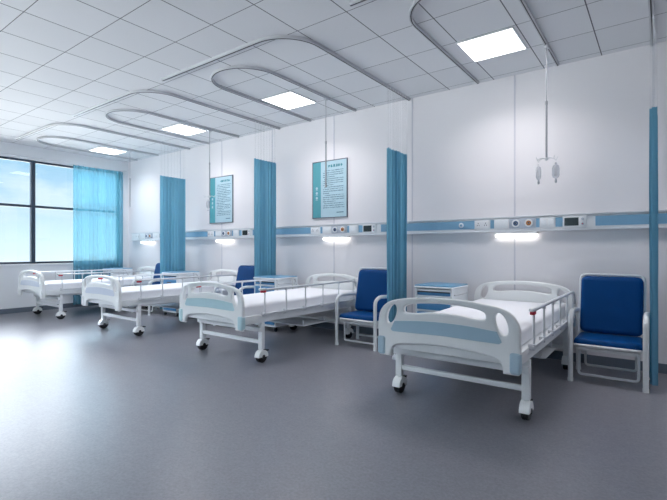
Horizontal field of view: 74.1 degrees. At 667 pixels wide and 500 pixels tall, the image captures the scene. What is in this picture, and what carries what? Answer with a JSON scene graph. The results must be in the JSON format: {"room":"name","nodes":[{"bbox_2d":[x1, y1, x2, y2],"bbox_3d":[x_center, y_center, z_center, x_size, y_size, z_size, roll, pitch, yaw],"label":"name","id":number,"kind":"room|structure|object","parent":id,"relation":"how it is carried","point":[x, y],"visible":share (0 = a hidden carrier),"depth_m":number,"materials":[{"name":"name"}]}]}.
{"room":"hospital room","nodes":[
{"label":"hospital room","id":0,"kind":"room"},
{"bbox_2d":[0,141,127,308],"bbox_3d":[-7.538,-0.425,7.040,0.200,3.310,8.700,0,0,37],"label":"wall","id":1,"kind":"structure","parent":0,"point":[9,275],"depth_m":9.06,"materials":[{"name":"paint"}]},
{"bbox_2d":[0,156,72,265],"bbox_3d":[-7.270,-0.750,7.321,0.155,2.110,7.530,0,0,37],"label":"window","id":2,"kind":"structure","parent":1,"relation":"in","point":[32,206],"depth_m":8.92,"materials":[{"name":"metal"}]},
{"bbox_2d":[0,303,98,313],"bbox_3d":[-7.456,1.183,6.972,0.012,0.095,8.688,0,0,37],"label":"baseboard","id":3,"kind":"structure","parent":1,"relation":"attached to","point":[67,305],"depth_m":8.88,"materials":[{"name":"grey plastic"}]},
{"bbox_2d":[0,153,126,171],"bbox_3d":[-7.207,-1.840,7.243,0.090,0.022,7.820,0,0,37],"label":"curtain rod","id":4,"kind":"object","parent":1,"relation":"attached to","point":[0,153],"visible":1,"depth_m":9.22,"materials":[{"name":"metal"}]},
{"bbox_2d":[73,165,122,304],"bbox_3d":[-5.233,-0.325,9.862,0.052,2.990,1.090,0,0,37],"label":"window curtain","id":5,"kind":"object","parent":4,"relation":"hanging from","point":[97,193],"visible":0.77,"depth_m":9.82,"materials":[{"name":"blue fabric"}]},
{"bbox_2d":[0,305,666,499],"bbox_3d":[-2.182,1.280,3.057,13.550,0.100,9.100,0,0,37],"label":"floor","id":6,"kind":"structure","parent":0,"point":[88,411],"depth_m":3.10,"materials":[{"name":"grey plastic"}]},
{"bbox_2d":[18,266,154,318],"bbox_3d":[-4.750,0.795,8.845,1.168,0.870,2.352,0,0,37],"label":"hospital bed","id":7,"kind":"object","parent":6,"relation":"on","point":[37,286],"visible":0.69,"depth_m":8.07,"materials":[{"name":"white paint"}]},
{"bbox_2d":[103,268,132,275],"bbox_3d":[-4.875,0.819,9.965,0.366,0.822,0.528,0,0,37],"label":"base cabinet","id":8,"kind":"object","parent":6,"relation":"on","point":[127,269],"visible":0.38,"depth_m":9.83,"materials":[{"name":"grey plastic"}]},
{"bbox_2d":[103,268,131,269],"bbox_3d":[-4.873,0.426,9.972,0.360,0.037,0.515,0,0,37],"label":"tray","id":9,"kind":"object","parent":8,"relation":"on","point":[103,268],"depth_m":9.86,"materials":[{"name":"plastic"}]},
{"bbox_2d":[132,262,159,314],"bbox_3d":[-3.567,0.733,8.726,0.629,0.994,0.554,0,0,37],"label":"chair","id":10,"kind":"object","parent":6,"relation":"on","point":[157,267],"visible":0.24,"depth_m":8.88,"materials":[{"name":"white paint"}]},
{"bbox_2d":[81,269,237,335],"bbox_3d":[-2.688,0.795,7.311,1.168,0.870,2.352,0,0,37],"label":"hospital bed","id":11,"kind":"object","parent":6,"relation":"on","point":[117,297],"visible":0.66,"depth_m":6.59,"materials":[{"name":"white paint"}]},
{"bbox_2d":[150,303,179,308],"bbox_3d":[-2.593,0.905,7.388,0.940,0.070,0.480,0,0,37],"label":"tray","id":12,"kind":"object","parent":11,"relation":"on","point":[170,305],"depth_m":7.38,"materials":[{"name":"metal"}]},
{"bbox_2d":[162,271,199,316],"bbox_3d":[-2.910,0.819,8.416,0.488,0.822,0.528,0,0,37],"label":"base cabinet","id":13,"kind":"object","parent":6,"relation":"on","point":[165,310],"visible":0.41,"depth_m":8.26,"materials":[{"name":"grey plastic"}]},
{"bbox_2d":[162,271,199,273],"bbox_3d":[-2.909,0.426,8.424,0.480,0.037,0.515,0,0,37],"label":"tray","id":14,"kind":"object","parent":13,"relation":"on","point":[197,272],"depth_m":8.38,"materials":[{"name":"plastic"}]},
{"bbox_2d":[213,264,253,325],"bbox_3d":[-1.553,0.733,7.227,0.629,0.994,0.554,0,0,37],"label":"chair","id":15,"kind":"object","parent":6,"relation":"on","point":[244,272],"visible":0.27,"depth_m":7.36,"materials":[{"name":"blue leather"}]},
{"bbox_2d":[179,273,357,362],"bbox_3d":[-0.690,0.795,5.825,1.168,0.870,2.352,0,0,37],"label":"hospital bed","id":16,"kind":"object","parent":6,"relation":"on","point":[238,311],"visible":0.89,"depth_m":5.18,"materials":[{"name":"white paint"}]},
{"bbox_2d":[268,317,326,325],"bbox_3d":[-0.595,0.905,5.902,0.940,0.070,0.480,0,0,37],"label":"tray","id":17,"kind":"object","parent":16,"relation":"on","point":[299,321],"depth_m":5.73,"materials":[{"name":"metal"}]},
{"bbox_2d":[253,275,297,331],"bbox_3d":[-0.909,0.819,6.928,0.488,0.822,0.528,0,0,37],"label":"base cabinet","id":18,"kind":"object","parent":6,"relation":"on","point":[283,282],"visible":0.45,"depth_m":6.75,"materials":[{"name":"grey plastic"}]},
{"bbox_2d":[256,282,273,284],"bbox_3d":[-0.914,0.506,6.928,0.408,0.041,0.454,0,0,37],"label":"shelf","id":19,"kind":"object","parent":18,"relation":"attached to","point":[257,283],"depth_m":6.74,"materials":[{"name":"blue plastic"}]},
{"bbox_2d":[253,275,297,278],"bbox_3d":[-0.908,0.426,6.935,0.480,0.037,0.515,0,0,37],"label":"tray","id":20,"kind":"object","parent":18,"relation":"on","point":[266,276],"depth_m":6.80,"materials":[{"name":"blue plastic"}]},
{"bbox_2d":[335,267,386,350],"bbox_3d":[0.424,0.733,5.756,0.629,0.994,0.554,0,0,37],"label":"chair","id":21,"kind":"object","parent":6,"relation":"on","point":[371,291],"visible":0.8,"depth_m":5.82,"materials":[{"name":"blue leather"}]},
{"bbox_2d":[414,282,467,312],"bbox_3d":[1.294,0.819,5.289,0.488,0.822,0.528,0,0,37],"label":"base cabinet","id":22,"kind":"object","parent":6,"relation":"on","point":[459,291],"visible":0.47,"depth_m":5.13,"materials":[{"name":"grey plastic"}]},
{"bbox_2d":[417,292,449,296],"bbox_3d":[1.290,0.506,5.289,0.408,0.041,0.454,0,0,37],"label":"shelf","id":23,"kind":"object","parent":22,"relation":"attached to","point":[419,294],"depth_m":5.10,"materials":[{"name":"blue plastic"}]},
{"bbox_2d":[414,282,467,289],"bbox_3d":[1.295,0.426,5.296,0.480,0.037,0.515,0,0,37],"label":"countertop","id":24,"kind":"structure","parent":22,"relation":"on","point":[431,285],"depth_m":5.18,"materials":[{"name":"blue plastic"}]},
{"bbox_2d":[378,281,575,419],"bbox_3d":[1.497,0.795,4.199,1.168,0.870,2.352,0,0,37],"label":"hospital bed","id":25,"kind":"object","parent":6,"relation":"on","point":[500,330],"visible":0.98,"depth_m":3.41,"materials":[{"name":"white plastic"}]},
{"bbox_2d":[533,342,555,358],"bbox_3d":[1.591,0.905,4.275,0.940,0.070,0.480,0,0,37],"label":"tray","id":26,"kind":"object","parent":25,"relation":"on","point":[544,352],"depth_m":4.00,"materials":[{"name":"metal"}]},
{"bbox_2d":[567,273,649,392],"bbox_3d":[2.615,0.733,4.189,0.629,0.994,0.554,0,0,37],"label":"chair","id":27,"kind":"object","parent":6,"relation":"on","point":[612,314],"visible":0.99,"depth_m":4.22,"materials":[{"name":"blue leather"}]},
{"bbox_2d":[0,0,666,161],"bbox_3d":[-2.182,-2.130,3.057,13.550,0.100,9.100,0,0,37],"label":"ceiling","id":28,"kind":"structure","parent":0,"point":[60,59],"depth_m":4.72,"materials":[{"name":"tile"}]},
{"bbox_2d":[36,136,158,160],"bbox_3d":[-4.799,-2.065,9.004,0.880,0.030,2.160,0,0,37],"label":"track","id":29,"kind":"object","parent":28,"relation":"attached to","point":[41,137],"visible":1,"depth_m":8.83,"materials":[{"name":"silver metal"}]},
{"bbox_2d":[128,150,131,206],"bbox_3d":[-4.196,-1.465,9.104,0.036,1.174,0.060,0,0,37],"label":"pole","id":30,"kind":"object","parent":29,"relation":"hanging from","point":[128,150],"visible":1,"depth_m":9.10,"materials":[{"name":"metal"}]},
{"bbox_2d":[15,123,189,149],"bbox_3d":[-4.237,-2.064,7.965,3.094,0.032,1.349,0,0,-15],"label":"track","id":31,"kind":"object","parent":28,"relation":"attached to","point":[51,124],"visible":1,"depth_m":7.75,"materials":[{"name":"silver metal"}]},
{"bbox_2d":[160,143,185,308],"bbox_3d":[-3.157,-0.458,8.688,0.078,3.184,0.560,0,0,37],"label":"privacy curtain","id":32,"kind":"object","parent":31,"relation":"hanging from","point":[172,190],"visible":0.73,"depth_m":8.69,"materials":[{"name":"fabric"}]},
{"bbox_2d":[88,146,127,154],"bbox_3d":[-4.716,-2.073,9.242,0.552,0.014,0.552,0,0,37],"label":"recessed light","id":33,"kind":"object","parent":28,"relation":"in","point":[106,150],"visible":1,"depth_m":9.19,"materials":[{"name":"white plastic"}]},
{"bbox_2d":[105,109,238,143],"bbox_3d":[-2.713,-2.065,7.452,0.880,0.030,2.160,0,0,37],"label":"track","id":34,"kind":"object","parent":28,"relation":"attached to","point":[112,110],"visible":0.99,"depth_m":7.24,"materials":[{"name":"silver metal"}]},
{"bbox_2d":[205,130,214,196],"bbox_3d":[-2.122,-1.474,7.535,0.198,1.155,0.099,0,0,37],"label":"pole","id":35,"kind":"object","parent":34,"relation":"hanging from","point":[209,131],"visible":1,"depth_m":7.53,"materials":[{"name":"metal"}]},
{"bbox_2d":[72,89,279,129],"bbox_3d":[-2.294,-2.064,6.472,3.183,0.032,1.412,0,0,-13],"label":"track","id":36,"kind":"object","parent":28,"relation":"attached to","point":[143,90],"visible":1,"depth_m":6.22,"materials":[{"name":"silver metal"}]},
{"bbox_2d":[254,121,275,275],"bbox_3d":[-1.109,-0.458,7.227,0.083,3.184,0.501,0,0,37],"label":"privacy curtain","id":37,"kind":"object","parent":36,"relation":"hanging from","point":[264,171],"visible":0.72,"depth_m":7.22,"materials":[{"name":"fabric"}]},
{"bbox_2d":[161,123,206,135],"bbox_3d":[-2.578,-2.073,7.626,0.552,0.014,0.552,0,0,37],"label":"recessed light","id":38,"kind":"object","parent":28,"relation":"in","point":[183,129],"visible":1,"depth_m":7.59,"materials":[{"name":"white plastic"}]},
{"bbox_2d":[211,65,355,121],"bbox_3d":[-0.665,-2.065,5.925,0.890,0.030,2.165,0,0,37],"label":"track","id":39,"kind":"object","parent":28,"relation":"attached to","point":[215,72],"visible":1,"depth_m":5.63,"materials":[{"name":"silver metal"}]},
{"bbox_2d":[324,97,327,186],"bbox_3d":[-0.103,-1.450,5.960,0.036,1.204,0.060,0,0,37],"label":"pole","id":40,"kind":"object","parent":39,"relation":"hanging from","point":[325,98],"visible":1,"depth_m":5.96,"materials":[{"name":"metal"}]},
{"bbox_2d":[161,35,409,100],"bbox_3d":[-0.362,-2.064,5.018,3.215,0.032,1.433,0,0,-13],"label":"track","id":41,"kind":"object","parent":28,"relation":"attached to","point":[272,37],"visible":1,"depth_m":4.70,"materials":[{"name":"silver metal"}]},
{"bbox_2d":[387,87,406,321],"bbox_3d":[0.819,-0.458,5.687,0.081,3.184,0.530,0,0,37],"label":"privacy curtain","id":42,"kind":"object","parent":41,"relation":"hanging from","point":[396,161],"visible":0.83,"depth_m":5.64,"materials":[{"name":"fabric"}]},
{"bbox_2d":[261,91,316,109],"bbox_3d":[-0.616,-2.073,6.142,0.552,0.014,0.552,0,0,37],"label":"recessed light","id":43,"kind":"object","parent":28,"relation":"in","point":[288,100],"visible":1,"depth_m":6.12,"materials":[{"name":"white plastic"}]},
{"bbox_2d":[409,0,558,83],"bbox_3d":[1.493,-2.065,4.311,0.920,0.030,2.180,0,0,37],"label":"track","id":44,"kind":"object","parent":28,"relation":"attached to","point":[526,8],"visible":1,"depth_m":4.24,"materials":[{"name":"silver metal"}]},
{"bbox_2d":[536,44,557,161],"bbox_3d":[2.130,-1.474,4.421,0.198,1.155,0.099,0,0,37],"label":"pole","id":45,"kind":"object","parent":44,"relation":"hanging from","point":[546,46],"visible":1,"depth_m":4.43,"materials":[{"name":"metal"}]},
{"bbox_2d":[456,27,526,61],"bbox_3d":[1.610,-2.073,4.485,0.552,0.014,0.552,0,0,37],"label":"recessed light","id":46,"kind":"object","parent":28,"relation":"in","point":[505,41],"visible":1,"depth_m":4.46,"materials":[{"name":"white plastic"}]},
{"bbox_2d":[349,0,654,45],"bbox_3d":[1.836,-2.064,3.401,3.179,0.032,1.410,0,0,-13],"label":"track","id":47,"kind":"object","parent":28,"relation":"attached to","point":[352,2],"visible":1,"depth_m":3.82,"materials":[{"name":"silver metal"}]},
{"bbox_2d":[649,15,657,385],"bbox_3d":[2.939,-0.438,4.053,0.071,3.224,0.560,0,0,37],"label":"privacy curtain","id":48,"kind":"object","parent":47,"relation":"hanging from","point":[653,112],"visible":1,"depth_m":3.83,"materials":[{"name":"fabric"}]},
{"bbox_2d":[128,41,666,363],"bbox_3d":[0.474,-0.425,6.627,13.550,3.310,0.200,0,0,37],"label":"wall","id":49,"kind":"structure","parent":0,"point":[599,106],"depth_m":5.55,"materials":[{"name":"white paint"}]},
{"bbox_2d":[141,240,154,242],"bbox_3d":[-4.169,-0.182,9.910,0.470,0.060,0.075,0,0,37],"label":"lamp","id":50,"kind":"object","parent":49,"relation":"attached to","point":[147,241],"visible":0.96,"depth_m":9.83,"materials":[{"name":"white plastic"}]},
{"bbox_2d":[209,175,232,223],"bbox_3d":[-2.148,-0.960,8.439,0.680,0.890,0.022,0,0,37],"label":"poster","id":51,"kind":"object","parent":49,"relation":"attached to","point":[221,205],"visible":1,"depth_m":8.43,"materials":[{"name":"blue paper"}]},
{"bbox_2d":[215,176,231,222],"bbox_3d":[-2.146,-0.960,8.441,0.660,0.870,0.012,0,0,37],"label":"print","id":52,"kind":"object","parent":51,"relation":"attached to","point":[223,184],"depth_m":8.39},
{"bbox_2d":[221,141,221,274],"bbox_3d":[-2.134,-0.472,8.440,0.018,3.215,0.004,0,0,37],"label":"trim","id":53,"kind":"structure","parent":49,"relation":"attached to","point":[221,141],"depth_m":8.44,"materials":[{"name":"grey"}]},
{"bbox_2d":[215,239,234,241],"bbox_3d":[-2.051,-0.182,8.334,0.470,0.060,0.075,0,0,37],"label":"lamp","id":54,"kind":"object","parent":49,"relation":"attached to","point":[217,240],"visible":0.98,"depth_m":8.28,"materials":[{"name":"white plastic"}]},
{"bbox_2d":[216,240,233,241],"bbox_3d":[-2.054,-0.171,8.330,0.460,0.038,0.060,0,0,37],"label":"diffuser","id":55,"kind":"object","parent":54,"relation":"attached to","point":[216,240],"depth_m":8.28,"materials":[{"name":"white plastic"}]},
{"bbox_2d":[272,130,272,161],"bbox_3d":[-1.059,-0.472,7.640,0.018,3.215,0.004,0,0,37],"label":"trim","id":56,"kind":"structure","parent":49,"relation":"attached to","point":[272,130],"depth_m":7.63,"materials":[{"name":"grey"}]},
{"bbox_2d":[312,158,347,218],"bbox_3d":[-0.062,-0.950,6.887,0.680,0.900,0.022,0,0,37],"label":"poster","id":57,"kind":"object","parent":49,"relation":"attached to","point":[331,201],"visible":0.93,"depth_m":6.87,"materials":[{"name":"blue paper"}]},
{"bbox_2d":[321,159,345,217],"bbox_3d":[-0.060,-0.950,6.889,0.660,0.880,0.012,0,0,37],"label":"print","id":58,"kind":"object","parent":57,"relation":"attached to","point":[333,196],"depth_m":6.83},
{"bbox_2d":[333,116,334,322],"bbox_3d":[0.008,-0.472,6.846,0.018,3.215,0.004,0,0,37],"label":"trim","id":59,"kind":"structure","parent":49,"relation":"attached to","point":[333,116],"depth_m":6.85,"materials":[{"name":"grey"}]},
{"bbox_2d":[323,236,349,239],"bbox_3d":[0.039,-0.182,6.779,0.470,0.060,0.075,0,0,37],"label":"lamp","id":60,"kind":"object","parent":49,"relation":"attached to","point":[324,237],"visible":0.99,"depth_m":6.73,"materials":[{"name":"white plastic"}]},
{"bbox_2d":[131,210,666,240],"bbox_3d":[0.326,-0.306,6.571,12.520,0.184,0.066,0,0,37],"label":"wall rail","id":61,"kind":"object","parent":49,"relation":"attached to","point":[621,220],"visible":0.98,"depth_m":5.55,"materials":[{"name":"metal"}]},
{"bbox_2d":[145,233,152,238],"bbox_3d":[-4.128,-0.312,9.841,0.292,0.112,0.035,0,0,37],"label":"outlet panel","id":62,"kind":"object","parent":61,"relation":"attached to","point":[150,235],"visible":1,"depth_m":9.83,"materials":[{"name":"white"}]},
{"bbox_2d":[208,231,213,236],"bbox_3d":[-2.380,-0.312,8.554,0.180,0.108,0.014,0,0,37],"label":"power socket","id":63,"kind":"object","parent":61,"relation":"attached to","point":[210,233],"visible":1,"depth_m":8.54,"materials":[{"name":"grey plastic"}]},
{"bbox_2d":[215,231,220,236],"bbox_3d":[-2.192,-0.311,8.415,0.173,0.113,0.014,0,0,37],"label":"cable cover","id":64,"kind":"object","parent":61,"relation":"attached to","point":[217,233],"visible":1,"depth_m":8.41,"materials":[{"name":"white plastic"}]},
{"bbox_2d":[221,230,231,235],"bbox_3d":[-2.010,-0.312,8.266,0.292,0.112,0.035,0,0,37],"label":"outlet panel","id":65,"kind":"object","parent":61,"relation":"attached to","point":[224,232],"visible":1,"depth_m":8.27,"materials":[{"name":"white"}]},
{"bbox_2d":[233,230,238,235],"bbox_3d":[-1.789,-0.311,8.113,0.160,0.113,0.016,0,0,37],"label":"switch plate","id":66,"kind":"object","parent":61,"relation":"attached to","point":[235,232],"visible":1,"depth_m":8.11,"materials":[{"name":"white plastic"}]},
{"bbox_2d":[242,229,250,235],"bbox_3d":[-1.573,-0.311,7.950,0.230,0.130,0.021,0,0,37],"label":"control panel","id":67,"kind":"object","parent":61,"relation":"on","point":[245,232],"visible":1,"depth_m":7.94,"materials":[{"name":"white plastic"}]},
{"bbox_2d":[311,227,319,233],"bbox_3d":[-0.289,-0.312,7.000,0.180,0.108,0.014,0,0,37],"label":"power socket","id":68,"kind":"object","parent":61,"relation":"attached to","point":[314,230],"visible":1,"depth_m":6.99,"materials":[{"name":"grey plastic"}]},
{"bbox_2d":[322,226,330,233],"bbox_3d":[-0.102,-0.311,6.860,0.173,0.113,0.014,0,0,37],"label":"cable cover","id":69,"kind":"object","parent":61,"relation":"attached to","point":[325,229],"visible":1,"depth_m":6.86,"materials":[{"name":"white plastic"}]},
{"bbox_2d":[331,226,346,232],"bbox_3d":[0.080,-0.312,6.711,0.292,0.112,0.035,0,0,37],"label":"outlet panel","id":70,"kind":"object","parent":61,"relation":"attached to","point":[334,229],"visible":1,"depth_m":6.71,"materials":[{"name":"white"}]},
{"bbox_2d":[349,225,357,232],"bbox_3d":[0.301,-0.311,6.559,0.160,0.113,0.016,0,0,37],"label":"switch plate","id":71,"kind":"object","parent":61,"relation":"attached to","point":[352,228],"visible":1,"depth_m":6.56,"materials":[{"name":"white plastic"}]},
{"bbox_2d":[363,224,375,232],"bbox_3d":[0.517,-0.311,6.395,0.230,0.130,0.021,0,0,37],"label":"control panel","id":72,"kind":"object","parent":61,"relation":"on","point":[367,228],"visible":1,"depth_m":6.39,"materials":[{"name":"white plastic"}]},
{"bbox_2d":[475,220,488,228],"bbox_3d":[1.825,-0.312,5.427,0.180,0.108,0.014,0,0,37],"label":"power socket","id":73,"kind":"object","parent":61,"relation":"attached to","point":[479,224],"visible":1,"depth_m":5.42,"materials":[{"name":"grey plastic"}]},
{"bbox_2d":[494,219,508,228],"bbox_3d":[2.012,-0.311,5.287,0.173,0.113,0.014,0,0,37],"label":"switch plate","id":74,"kind":"object","parent":61,"relation":"attached to","point":[498,223],"visible":1,"depth_m":5.28,"materials":[{"name":"white plastic"}]},
{"bbox_2d":[509,218,535,227],"bbox_3d":[2.195,-0.312,5.138,0.292,0.112,0.035,0,0,37],"label":"outlet panel","id":75,"kind":"object","parent":61,"relation":"attached to","point":[522,222],"visible":1,"depth_m":5.14,"materials":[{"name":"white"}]},
{"bbox_2d":[512,220,519,226],"bbox_3d":[2.138,-0.312,5.180,0.092,0.092,0.016,0,0,37],"label":"outlet","id":76,"kind":"object","parent":75,"relation":"attached to","point":[515,223],"depth_m":5.17,"materials":[{"name":"grey"}]},
{"bbox_2d":[524,219,532,226],"bbox_3d":[2.252,-0.312,5.095,0.092,0.092,0.016,0,0,37],"label":"outlet","id":77,"kind":"object","parent":75,"relation":"attached to","point":[527,222],"depth_m":5.09,"materials":[{"name":"grey"}]},
{"bbox_2d":[540,217,554,227],"bbox_3d":[2.415,-0.311,4.986,0.160,0.113,0.016,0,0,37],"label":"switch plate","id":78,"kind":"object","parent":61,"relation":"attached to","point":[547,221],"visible":1,"depth_m":4.98,"materials":[{"name":"white plastic"}]},
{"bbox_2d":[563,215,586,227],"bbox_3d":[2.631,-0.311,4.822,0.230,0.130,0.021,0,0,37],"label":"control panel","id":79,"kind":"object","parent":61,"relation":"on","point":[578,220],"visible":1,"depth_m":4.82,"materials":[{"name":"grey plastic"}]},
{"bbox_2d":[412,98,412,312],"bbox_3d":[1.079,-0.472,6.050,0.018,3.215,0.004,0,0,37],"label":"trim","id":80,"kind":"structure","parent":49,"relation":"attached to","point":[412,98],"depth_m":6.04,"materials":[{"name":"grey"}]},
{"bbox_2d":[308,322,666,373],"bbox_3d":[0.411,1.183,6.542,13.150,0.095,0.012,0,0,37],"label":"baseboard","id":81,"kind":"structure","parent":49,"relation":"attached to","point":[591,359],"depth_m":4.76,"materials":[{"name":"grey plastic"}]},
{"bbox_2d":[514,75,515,289],"bbox_3d":[2.154,-0.472,5.250,0.018,3.215,0.004,0,0,37],"label":"trim","id":82,"kind":"structure","parent":49,"relation":"attached to","point":[514,75],"depth_m":5.25,"materials":[{"name":"grey"}]},
{"bbox_2d":[495,231,537,236],"bbox_3d":[2.153,-0.182,5.207,0.470,0.060,0.075,0,0,37],"label":"lamp","id":83,"kind":"object","parent":49,"relation":"attached to","point":[498,234],"visible":1,"depth_m":5.17,"materials":[{"name":"white plastic"}]},
{"bbox_2d":[496,233,536,236],"bbox_3d":[2.150,-0.171,5.203,0.460,0.038,0.060,0,0,37],"label":"diffuser","id":84,"kind":"object","parent":83,"relation":"attached to","point":[497,234],"depth_m":5.17,"materials":[{"name":"white plastic"}]},
{"bbox_2d":[652,46,653,106],"bbox_3d":[3.225,-0.472,4.453,0.018,3.215,0.004,0,0,37],"label":"trim","id":85,"kind":"structure","parent":49,"relation":"attached to","point":[652,46],"depth_m":4.45,"materials":[{"name":"grey"}]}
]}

